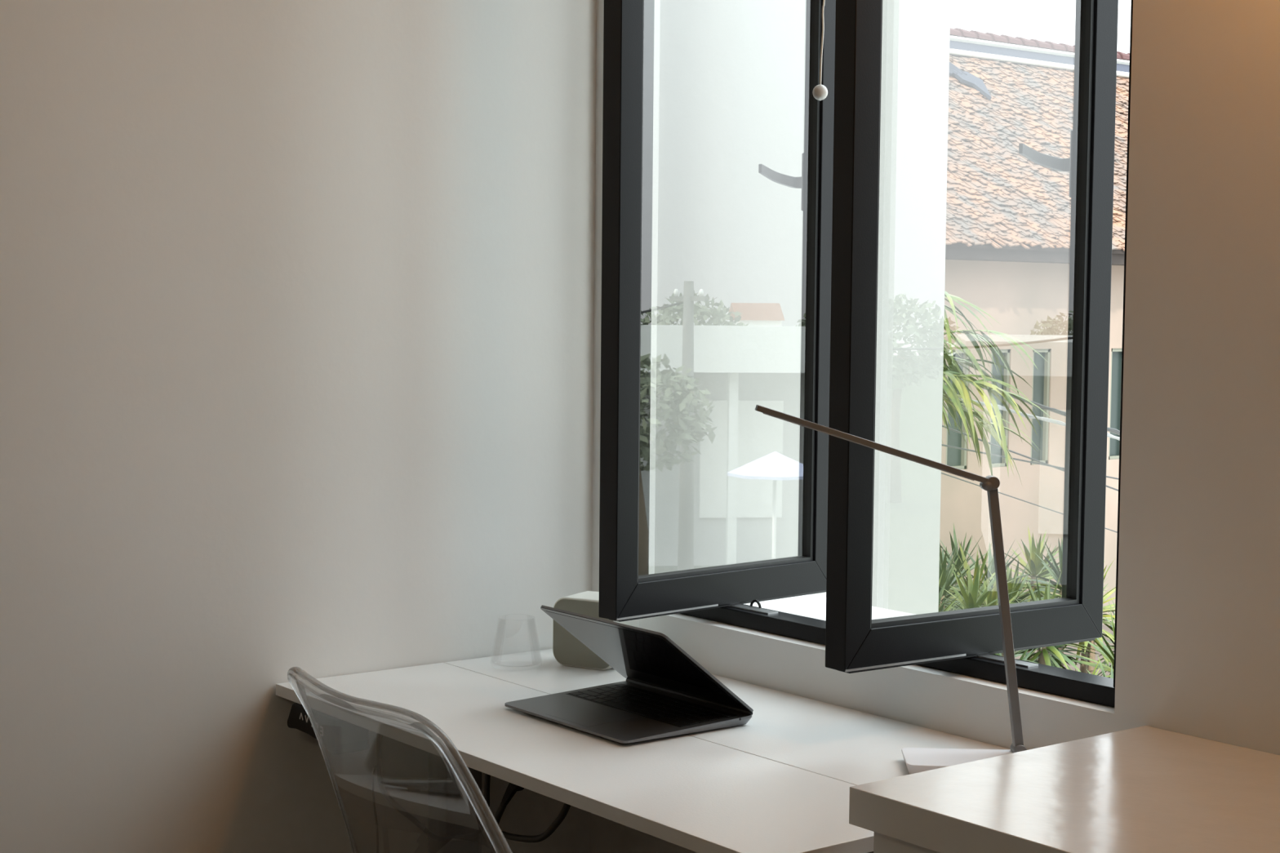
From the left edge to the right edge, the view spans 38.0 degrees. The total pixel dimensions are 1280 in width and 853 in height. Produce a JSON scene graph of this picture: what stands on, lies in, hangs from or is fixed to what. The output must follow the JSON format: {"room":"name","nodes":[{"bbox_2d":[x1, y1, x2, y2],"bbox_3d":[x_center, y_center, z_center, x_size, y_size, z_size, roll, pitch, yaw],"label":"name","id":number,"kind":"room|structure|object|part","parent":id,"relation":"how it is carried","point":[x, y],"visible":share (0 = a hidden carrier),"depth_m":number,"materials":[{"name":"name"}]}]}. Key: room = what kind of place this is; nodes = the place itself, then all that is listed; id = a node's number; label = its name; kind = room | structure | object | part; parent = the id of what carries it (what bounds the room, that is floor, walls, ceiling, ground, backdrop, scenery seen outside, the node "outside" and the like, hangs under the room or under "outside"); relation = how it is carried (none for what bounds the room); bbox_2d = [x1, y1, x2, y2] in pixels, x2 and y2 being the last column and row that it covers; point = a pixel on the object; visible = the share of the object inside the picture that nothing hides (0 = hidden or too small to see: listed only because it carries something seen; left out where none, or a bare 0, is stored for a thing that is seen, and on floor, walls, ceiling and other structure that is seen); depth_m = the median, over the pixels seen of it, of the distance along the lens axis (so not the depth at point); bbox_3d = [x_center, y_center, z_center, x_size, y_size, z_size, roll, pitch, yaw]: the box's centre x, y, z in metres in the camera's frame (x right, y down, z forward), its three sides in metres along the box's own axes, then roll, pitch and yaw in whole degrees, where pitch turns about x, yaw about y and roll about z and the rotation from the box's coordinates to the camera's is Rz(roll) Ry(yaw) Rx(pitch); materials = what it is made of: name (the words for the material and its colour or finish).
{"room":"home office","nodes":[
{"label":"home office","id":0,"kind":"room"},
{"bbox_2d":[0,0,950,852],"bbox_3d":[-2.246,0.246,1.778,7.097,8.500,0.200,-2,5,-38],"label":"wall","id":1,"kind":"structure","parent":0,"point":[296,297],"depth_m":3.00,"materials":[{"name":"white paint"}]},
{"bbox_2d":[589,0,1279,852],"bbox_3d":[1.779,-0.096,1.066,0.674,2.750,5.800,-2,5,-38],"label":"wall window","id":2,"kind":"structure","parent":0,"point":[1197,643],"depth_m":2.49,"materials":[{"name":"white paint"}]},
{"bbox_3d":[0.136,0.266,3.091,0.508,0.055,0.042,-3,5,-43],"label":"rail","id":3,"kind":"part","parent":2,"relation":"part of","materials":[{"name":"black metal"}]},
{"bbox_3d":[0.130,-0.453,3.059,0.509,1.502,0.084,-3,5,-43],"label":"window sash","id":4,"kind":"part","parent":2,"relation":"part of","materials":[{"name":"clear glass"}]},
{"bbox_3d":[0.249,-0.432,3.207,0.098,0.038,0.031,-3,5,-43],"label":"lever","id":5,"kind":"part","parent":2,"relation":"part of","materials":[{"name":"grey metal"}]},
{"bbox_3d":[0.294,-0.425,3.224,0.026,0.100,0.014,-3,5,-43],"label":"handle","id":6,"kind":"part","parent":2,"relation":"part of","materials":[{"name":"grey metal"}]},
{"bbox_2d":[638,0,1133,707],"bbox_3d":[0.323,-0.463,2.839,0.052,1.609,1.124,-2,5,-38],"label":"window","id":7,"kind":"structure","parent":2,"relation":"attached to","point":[1084,686],"depth_m":3.02,"materials":[{"name":"black metal"}]},
{"bbox_3d":[0.315,0.326,2.889,0.052,0.026,1.124,-2,5,-38],"label":"rail","id":8,"kind":"part","parent":7,"relation":"part of","materials":[{"name":"black metal"}]},
{"bbox_3d":[0.475,0.296,2.667,0.508,0.055,0.042,-2,4,-34],"label":"rail","id":9,"kind":"part","parent":2,"relation":"part of","materials":[{"name":"black metal"}]},
{"bbox_3d":[0.471,-0.423,2.638,0.509,1.502,0.084,-2,4,-34],"label":"window sash","id":10,"kind":"part","parent":2,"relation":"part of","materials":[{"name":"clear glass"}]},
{"bbox_3d":[0.610,-0.401,2.767,0.098,0.038,0.031,-2,4,-34],"label":"lever","id":11,"kind":"part","parent":2,"relation":"part of","materials":[{"name":"grey metal"}]},
{"bbox_3d":[0.656,-0.393,2.778,0.026,0.100,0.014,-2,4,-34],"label":"handle","id":12,"kind":"part","parent":2,"relation":"part of","materials":[{"name":"grey metal"}]},
{"bbox_3d":[-0.705,-1.420,-0.946,6.320,0.100,6.200,-2,5,-38],"label":"ceiling","id":13,"kind":"structure","parent":0,"visible":0},
{"bbox_2d":[812,0,827,100],"bbox_3d":[0.270,-1.049,2.694,0.022,1.142,0.022,-2,5,-38],"label":"pull cord","id":14,"kind":"object","parent":13,"relation":"hanging from","point":[820,91],"visible":1,"depth_m":2.72,"materials":[{"name":"white plastic"}]},
{"bbox_3d":[0.272,-1.061,2.690,0.003,1.118,0.009,-2,5,-38],"label":"cord","id":15,"kind":"part","parent":14,"relation":"part of","materials":[{"name":"white fabric"}]},
{"bbox_3d":[-0.732,1.425,-0.766,6.320,0.100,6.200,-2,5,-38],"label":"floor","id":16,"kind":"structure","parent":0,"visible":0},
{"bbox_2d":[287,666,512,852],"bbox_3d":[-0.113,0.741,2.412,0.602,0.877,0.503,-2,5,-38],"label":"chair","id":17,"kind":"object","parent":16,"relation":"on","point":[299,679],"visible":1,"depth_m":2.12,"materials":[{"name":"clear plastic"}]},
{"bbox_2d":[275,648,1010,852],"bbox_3d":[0.021,0.796,2.698,0.621,0.730,1.169,-2,5,-38],"label":"desk","id":18,"kind":"object","parent":16,"relation":"on","point":[780,780],"visible":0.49,"depth_m":2.54,"materials":[{"name":"white laminate"}]},
{"bbox_2d":[287,702,368,755],"bbox_3d":[-0.483,0.462,2.864,0.059,0.056,0.159,-2,5,-38],"label":"controller","id":19,"kind":"object","parent":18,"relation":"attached to","point":[339,736],"visible":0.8,"depth_m":2.81,"materials":[{"name":"black plastic"}]},
{"bbox_2d":[372,734,382,852],"bbox_3d":[-0.396,0.775,2.958,0.064,0.690,0.034,0,4,-4],"label":"cable","id":20,"kind":"object","parent":18,"relation":"hanging from","point":[381,735],"visible":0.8,"depth_m":2.95,"materials":[{"name":"black plastic"}]},
{"bbox_2d":[376,733,490,842],"bbox_3d":[-0.314,0.533,2.819,0.019,0.186,0.323,-2,5,-38],"label":"power cable","id":21,"kind":"object","parent":18,"relation":"hanging from","point":[379,765],"visible":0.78,"depth_m":2.84,"materials":[{"name":"black plastic"}]},
{"bbox_3d":[-0.308,0.777,3.087,0.070,0.652,0.060,-2,5,-38],"label":"leg","id":22,"kind":"part","parent":18,"relation":"part of","materials":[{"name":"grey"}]},
{"bbox_2d":[494,782,524,825],"bbox_3d":[-0.177,0.515,2.633,0.024,0.149,0.124,-2,5,-38],"label":"plug","id":23,"kind":"object","parent":18,"relation":"hanging from","point":[512,788],"visible":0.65,"depth_m":2.65,"materials":[{"name":"black plastic"}]},
{"bbox_3d":[-0.204,0.561,2.670,0.010,0.052,0.038,-2,5,-38],"label":"cord","id":24,"kind":"part","parent":23,"relation":"part of","materials":[{"name":"black plastic"}]},
{"bbox_2d":[501,803,570,842],"bbox_3d":[-0.148,0.525,2.596,0.010,0.140,0.210,-2,5,-38],"label":"cable","id":25,"kind":"object","parent":18,"relation":"hanging from","point":[566,807],"visible":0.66,"depth_m":2.57,"materials":[{"name":"black plastic"}]},
{"bbox_2d":[552,591,638,670],"bbox_3d":[-0.075,0.343,3.128,0.121,0.117,0.086,3,4,28],"label":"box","id":26,"kind":"object","parent":18,"relation":"on","point":[567,650],"visible":0.48,"depth_m":3.10,"materials":[{"name":"white"}]},
{"bbox_3d":[-0.095,0.345,3.092,0.115,0.111,0.003,3,4,28],"label":"panel","id":27,"kind":"part","parent":26,"relation":"part of","materials":[{"name":"grey"}]},
{"bbox_2d":[504,605,753,743],"bbox_3d":[-0.019,0.352,2.727,0.238,0.151,0.303,-2,5,-38],"label":"laptop","id":28,"kind":"object","parent":18,"relation":"on","point":[665,692],"visible":1,"depth_m":2.72,"materials":[{"name":"grey metal"}]},
{"bbox_3d":[0.007,0.342,2.746,0.173,0.134,0.303,-2,5,-38],"label":"lid","id":29,"kind":"part","parent":28,"relation":"part of","materials":[{"name":"grey metal"}]},
{"bbox_3d":[0.148,0.436,2.771,0.308,0.018,1.169,-2,5,-38],"label":"desktop panel","id":30,"kind":"part","parent":18,"relation":"part of","materials":[{"name":"white laminate"}]},
{"bbox_2d":[755,404,1026,774],"bbox_3d":[0.335,0.211,2.428,0.375,0.475,0.098,1,4,3],"label":"desk lamp","id":31,"kind":"object","parent":18,"relation":"on","point":[917,760],"visible":0.75,"depth_m":2.44,"materials":[{"name":"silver metal"}]},
{"bbox_2d":[848,725,1279,852],"bbox_3d":[0.740,0.820,1.845,0.526,0.804,1.000,-2,5,-38],"label":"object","id":32,"kind":"object","parent":16,"relation":"on","point":[1145,788],"visible":1,"depth_m":2.02,"materials":[{"name":"white laminate"}]},
{"label":"outside","id":33,"kind":"structure","parent":0,"visible":0},
{"bbox_2d":[960,374,1119,435],"bbox_3d":[4.716,0.026,18.406,14.022,3.600,0.034,-2,5,-38],"label":"overhead cable","id":34,"kind":"object","parent":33,"point":[1115,431],"visible":0.06,"depth_m":17.77,"materials":[{"name":"black plastic"}]},
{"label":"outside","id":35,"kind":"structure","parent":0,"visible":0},
{"bbox_2d":[944,390,1119,440],"bbox_3d":[4.642,0.056,18.503,14.020,2.783,0.030,-2,5,-38],"label":"overhead cable","id":36,"kind":"object","parent":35,"point":[1000,407],"visible":0.11,"depth_m":17.86,"materials":[{"name":"grey plastic"}]},
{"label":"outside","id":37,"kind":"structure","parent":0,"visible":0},
{"bbox_2d":[942,444,1118,479],"bbox_3d":[4.705,0.492,18.431,14.003,2.388,0.018,-2,5,-38],"label":"overhead cable","id":38,"kind":"object","parent":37,"point":[943,445],"visible":0.16,"depth_m":17.48,"materials":[{"name":"black plastic"}]},
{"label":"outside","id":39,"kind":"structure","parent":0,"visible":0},
{"bbox_2d":[942,425,1118,491],"bbox_3d":[4.705,0.599,18.438,14.004,3.970,0.018,-2,5,-38],"label":"overhead cable","id":40,"kind":"object","parent":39,"point":[950,428],"visible":0.14,"depth_m":17.54,"materials":[{"name":"black plastic"}]},
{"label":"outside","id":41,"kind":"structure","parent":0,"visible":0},
{"bbox_2d":[941,472,1117,533],"bbox_3d":[4.700,1.017,18.464,14.003,3.906,0.012,-2,5,-38],"label":"overhead cable","id":42,"kind":"object","parent":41,"point":[941,473],"visible":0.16,"depth_m":17.59,"materials":[{"name":"black plastic"}]},
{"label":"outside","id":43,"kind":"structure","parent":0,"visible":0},
{"bbox_3d":[118.800,5.085,13.246,199.880,0.300,310.000,-2,5,-38],"label":"ground","id":44,"kind":"structure","parent":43,"visible":0},
{"bbox_2d":[939,27,1129,625],"bbox_3d":[4.903,-1.755,29.540,28.800,9.110,8.735,-2,5,-38],"label":"house","id":45,"kind":"structure","parent":44,"relation":"on","point":[1008,215],"depth_m":25.38,"materials":[{"name":"beige paint"}]},
{"bbox_3d":[4.104,-0.222,24.358,0.330,1.485,0.020,-2,5,-38],"label":"pane","id":46,"kind":"part","parent":45,"relation":"part of","materials":[{"name":"grey"}]},
{"bbox_3d":[4.990,-5.119,27.920,0.645,0.476,0.424,2,4,17],"label":"roof plate","id":47,"kind":"part","parent":45,"relation":"part of","materials":[{"name":"grey metal"}]},
{"bbox_3d":[4.753,-0.247,24.857,0.297,1.485,0.020,-2,5,-38],"label":"pane","id":48,"kind":"part","parent":45,"relation":"part of","materials":[{"name":"grey"}]},
{"bbox_3d":[5.407,-0.273,25.361,0.290,1.485,0.020,-2,5,-38],"label":"pane","id":49,"kind":"part","parent":45,"relation":"part of","materials":[{"name":"grey"}]},
{"bbox_3d":[8.183,-6.213,31.613,20.000,0.083,0.086,-2,5,-38],"label":"flashing trim","id":50,"kind":"part","parent":45,"relation":"part of","materials":[{"name":"grey metal"}]},
{"bbox_3d":[6.726,-0.325,26.376,0.290,1.485,0.020,-2,5,-38],"label":"pane","id":51,"kind":"part","parent":45,"relation":"part of","materials":[{"name":"grey"}]},
{"bbox_2d":[1014,624,1115,676],"bbox_3d":[1.702,2.802,10.642,6.400,2.350,3.900,-2,5,-38],"label":"terrace","id":52,"kind":"object","parent":44,"relation":"on","point":[1104,627],"depth_m":12.42,"materials":[{"name":"concrete"}]},
{"bbox_2d":[938,580,957,612],"bbox_3d":[1.452,1.221,9.323,0.395,1.010,0.399,1,4,12],"label":"spiky plant","id":53,"kind":"object","parent":52,"relation":"on","point":[940,593],"visible":0.02,"depth_m":9.31,"materials":[{"name":"green plant"}]},
{"bbox_2d":[938,569,962,611],"bbox_3d":[1.382,1.222,9.029,0.589,1.045,0.521,0,4,-9],"label":"spiky plant","id":54,"kind":"object","parent":52,"relation":"on","point":[948,606],"visible":0.03,"depth_m":9.02,"materials":[{"name":"green plant"}]},
{"bbox_2d":[941,553,959,609],"bbox_3d":[1.604,1.142,10.378,0.527,1.037,0.496,0,4,-16],"label":"spiky plant","id":55,"kind":"object","parent":52,"relation":"on","point":[950,553],"visible":0.03,"depth_m":10.30,"materials":[{"name":"green plant"}]},
{"bbox_2d":[938,589,964,612],"bbox_3d":[1.512,1.256,9.497,0.428,0.919,0.509,4,5,44],"label":"spiky plant","id":56,"kind":"object","parent":52,"relation":"on","point":[941,607],"visible":0.03,"depth_m":9.46,"materials":[{"name":"green plant"}]},
{"bbox_2d":[945,594,959,608],"bbox_3d":[1.622,1.228,10.173,0.425,0.892,0.436,0,4,-5],"label":"spiky plant","id":57,"kind":"object","parent":52,"relation":"on","point":[955,595],"visible":0.02,"depth_m":10.14,"materials":[{"name":"green plant"}]},
{"bbox_2d":[939,542,983,609],"bbox_3d":[1.726,1.129,10.664,0.553,1.029,0.526,1,4,2],"label":"spiky plant","id":58,"kind":"object","parent":52,"relation":"on","point":[941,553],"visible":0.07,"depth_m":10.64,"materials":[{"name":"green plant"}]},
{"bbox_2d":[937,539,986,612],"bbox_3d":[1.591,1.134,9.798,0.521,1.126,0.514,0,4,-14],"label":"spiky plant","id":59,"kind":"object","parent":52,"relation":"on","point":[944,577],"visible":0.23,"depth_m":9.76,"materials":[{"name":"green plant"}]},
{"bbox_3d":[1.585,1.294,9.810,0.055,0.806,0.061,2,4,26],"label":"stem","id":60,"kind":"part","parent":59,"relation":"part of","materials":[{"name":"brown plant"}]},
{"bbox_2d":[939,524,991,604],"bbox_3d":[1.916,1.103,11.112,0.515,1.028,0.550,1,4,11],"label":"spiky plant","id":61,"kind":"object","parent":52,"relation":"on","point":[953,543],"visible":0.2,"depth_m":11.08,"materials":[{"name":"green plant"}]},
{"bbox_2d":[937,562,1016,652],"bbox_3d":[1.669,1.200,9.413,0.496,1.045,0.535,-3,5,-44],"label":"spiky plant","id":62,"kind":"object","parent":52,"relation":"on","point":[971,601],"visible":0.29,"depth_m":9.39,"materials":[{"name":"green plant"}]},
{"bbox_2d":[945,540,1021,610],"bbox_3d":[1.782,1.148,9.906,0.532,1.088,0.616,1,4,11],"label":"spiky plant","id":63,"kind":"object","parent":52,"relation":"on","point":[976,565],"visible":0.24,"depth_m":9.87,"materials":[{"name":"green plant"}]},
{"bbox_2d":[957,576,1031,658],"bbox_3d":[1.817,1.225,9.597,0.408,0.975,0.425,1,4,1],"label":"spiky plant","id":64,"kind":"object","parent":52,"relation":"on","point":[990,597],"visible":0.07,"depth_m":9.56,"materials":[{"name":"green plant"}]},
{"bbox_2d":[954,540,1037,607],"bbox_3d":[1.906,1.131,10.199,0.570,1.087,0.522,-2,5,-38],"label":"spiky plant","id":65,"kind":"object","parent":52,"relation":"on","point":[992,567],"visible":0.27,"depth_m":10.15,"materials":[{"name":"green plant"}]},
{"bbox_2d":[942,290,1052,487],"bbox_3d":[1.136,0.555,9.553,2.022,2.509,1.826,-2,4,-32],"label":"palm tree","id":66,"kind":"object","parent":52,"relation":"on","point":[953,372],"visible":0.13,"depth_m":9.31,"materials":[{"name":"green plant"}]},
{"bbox_2d":[978,599,1038,663],"bbox_3d":[1.764,1.295,9.012,0.425,0.908,0.461,1,4,0],"label":"spiky plant","id":67,"kind":"object","parent":52,"relation":"on","point":[1017,655],"visible":0.02,"depth_m":9.02,"materials":[{"name":"green plant"}]},
{"bbox_2d":[978,564,1043,604],"bbox_3d":[1.966,1.207,9.972,0.475,0.965,0.485,-2,4,-33],"label":"spiky plant","id":68,"kind":"object","parent":52,"relation":"on","point":[1010,585],"visible":0.16,"depth_m":9.92,"materials":[{"name":"green plant"}]},
{"bbox_2d":[994,648,1053,666],"bbox_3d":[1.754,1.341,8.798,0.505,0.843,0.480,4,5,40],"label":"spiky plant","id":69,"kind":"object","parent":52,"relation":"on","point":[1023,657],"visible":0.04,"depth_m":8.82,"materials":[{"name":"green plant"}]},
{"bbox_2d":[1004,558,1048,603],"bbox_3d":[2.122,1.197,10.531,0.432,0.918,0.512,0,4,-6],"label":"spiky plant","id":70,"kind":"object","parent":52,"relation":"on","point":[1024,597],"visible":0.11,"depth_m":10.48,"materials":[{"name":"green plant"}]},
{"bbox_2d":[1004,526,1059,660],"bbox_3d":[2.287,1.114,10.763,0.483,1.058,0.516,1,4,1],"label":"spiky plant","id":71,"kind":"object","parent":52,"relation":"on","point":[1033,562],"visible":0.46,"depth_m":10.75,"materials":[{"name":"green plant"}]},
{"bbox_3d":[2.281,1.250,10.792,0.061,0.782,0.055,2,4,24],"label":"stem","id":72,"kind":"part","parent":71,"relation":"part of","materials":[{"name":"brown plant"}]},
{"bbox_2d":[1010,536,1061,660],"bbox_3d":[2.417,1.135,11.111,0.507,0.973,0.450,1,4,12],"label":"spiky plant","id":73,"kind":"object","parent":52,"relation":"on","point":[1028,552],"visible":0.16,"depth_m":11.10,"materials":[{"name":"green plant"}]},
{"bbox_2d":[1014,569,1102,671],"bbox_3d":[2.049,1.222,9.320,0.550,1.021,0.600,2,4,16],"label":"spiky plant","id":74,"kind":"object","parent":52,"relation":"on","point":[1044,659],"visible":0.2,"depth_m":9.27,"materials":[{"name":"green plant"}]},
{"bbox_3d":[2.021,1.377,9.331,0.055,0.710,0.061,3,5,39],"label":"stem","id":75,"kind":"part","parent":74,"relation":"part of","materials":[{"name":"brown plant"}]},
{"bbox_2d":[1022,577,1100,669],"bbox_3d":[2.113,1.249,9.579,0.599,0.934,0.570,0,4,-12],"label":"spiky plant","id":76,"kind":"object","parent":52,"relation":"on","point":[1052,664],"visible":0.11,"depth_m":9.54,"materials":[{"name":"green plant"}]},
{"bbox_2d":[1029,645,1093,668],"bbox_3d":[2.185,1.281,9.844,0.424,0.840,0.462,0,4,-7],"label":"spiky plant","id":77,"kind":"object","parent":52,"relation":"on","point":[1058,661],"visible":0.08,"depth_m":9.79,"materials":[{"name":"green plant"}]},
{"bbox_2d":[1027,537,1106,666],"bbox_3d":[2.316,1.139,10.169,0.474,1.083,0.448,1,4,4],"label":"spiky plant","id":78,"kind":"object","parent":52,"relation":"on","point":[1055,574],"visible":0.3,"depth_m":10.15,"materials":[{"name":"green plant"}]},
{"bbox_3d":[2.311,1.269,10.184,0.055,0.822,0.061,-1,4,-19],"label":"stem","id":79,"kind":"part","parent":78,"relation":"part of","materials":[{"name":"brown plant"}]},
{"bbox_2d":[1061,658,1100,675],"bbox_3d":[2.093,1.431,8.824,0.430,0.669,0.410,0,4,-12],"label":"spiky plant","id":80,"kind":"object","parent":52,"relation":"on","point":[1095,669],"visible":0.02,"depth_m":8.81,"materials":[{"name":"green plant"}]},
{"bbox_2d":[1050,560,1115,674],"bbox_3d":[2.359,1.175,9.780,0.552,1.062,0.626,0,4,-13],"label":"spiky plant","id":81,"kind":"object","parent":52,"relation":"on","point":[1090,668],"visible":0.12,"depth_m":9.75,"materials":[{"name":"green plant"}]},
{"bbox_3d":[2.368,1.327,9.783,0.055,0.758,0.061,-2,4,-35],"label":"stem","id":82,"kind":"part","parent":81,"relation":"part of","materials":[{"name":"brown plant"}]},
{"bbox_2d":[1062,578,1115,673],"bbox_3d":[2.469,1.228,10.237,0.446,0.901,0.488,0,4,-7],"label":"spiky plant","id":83,"kind":"object","parent":52,"relation":"on","point":[1083,668],"visible":0.04,"depth_m":10.22,"materials":[{"name":"green plant"}]},
{"bbox_3d":[2.457,1.347,10.239,0.061,0.662,0.055,2,4,15],"label":"stem","id":84,"kind":"part","parent":83,"relation":"part of","materials":[{"name":"brown plant"}]},
{"bbox_2d":[1072,606,1115,678],"bbox_3d":[2.407,1.316,9.402,0.540,0.829,0.581,-3,5,-42],"label":"spiky plant","id":85,"kind":"object","parent":52,"relation":"on","point":[1107,653],"visible":0.09,"depth_m":9.39,"materials":[{"name":"green plant"}]},
{"bbox_2d":[1081,596,1115,675],"bbox_3d":[2.614,1.286,9.951,0.547,0.823,0.504,-3,5,-44],"label":"spiky plant","id":86,"kind":"object","parent":52,"relation":"on","point":[1112,646],"visible":0.09,"depth_m":9.96,"materials":[{"name":"green plant"}]},
{"bbox_2d":[1086,654,1113,678],"bbox_3d":[2.283,1.435,9.054,0.509,0.636,0.501,1,4,10],"label":"spiky plant","id":87,"kind":"object","parent":52,"relation":"on","point":[1101,666],"visible":0.02,"depth_m":9.09,"materials":[{"name":"green plant"}]}
]}

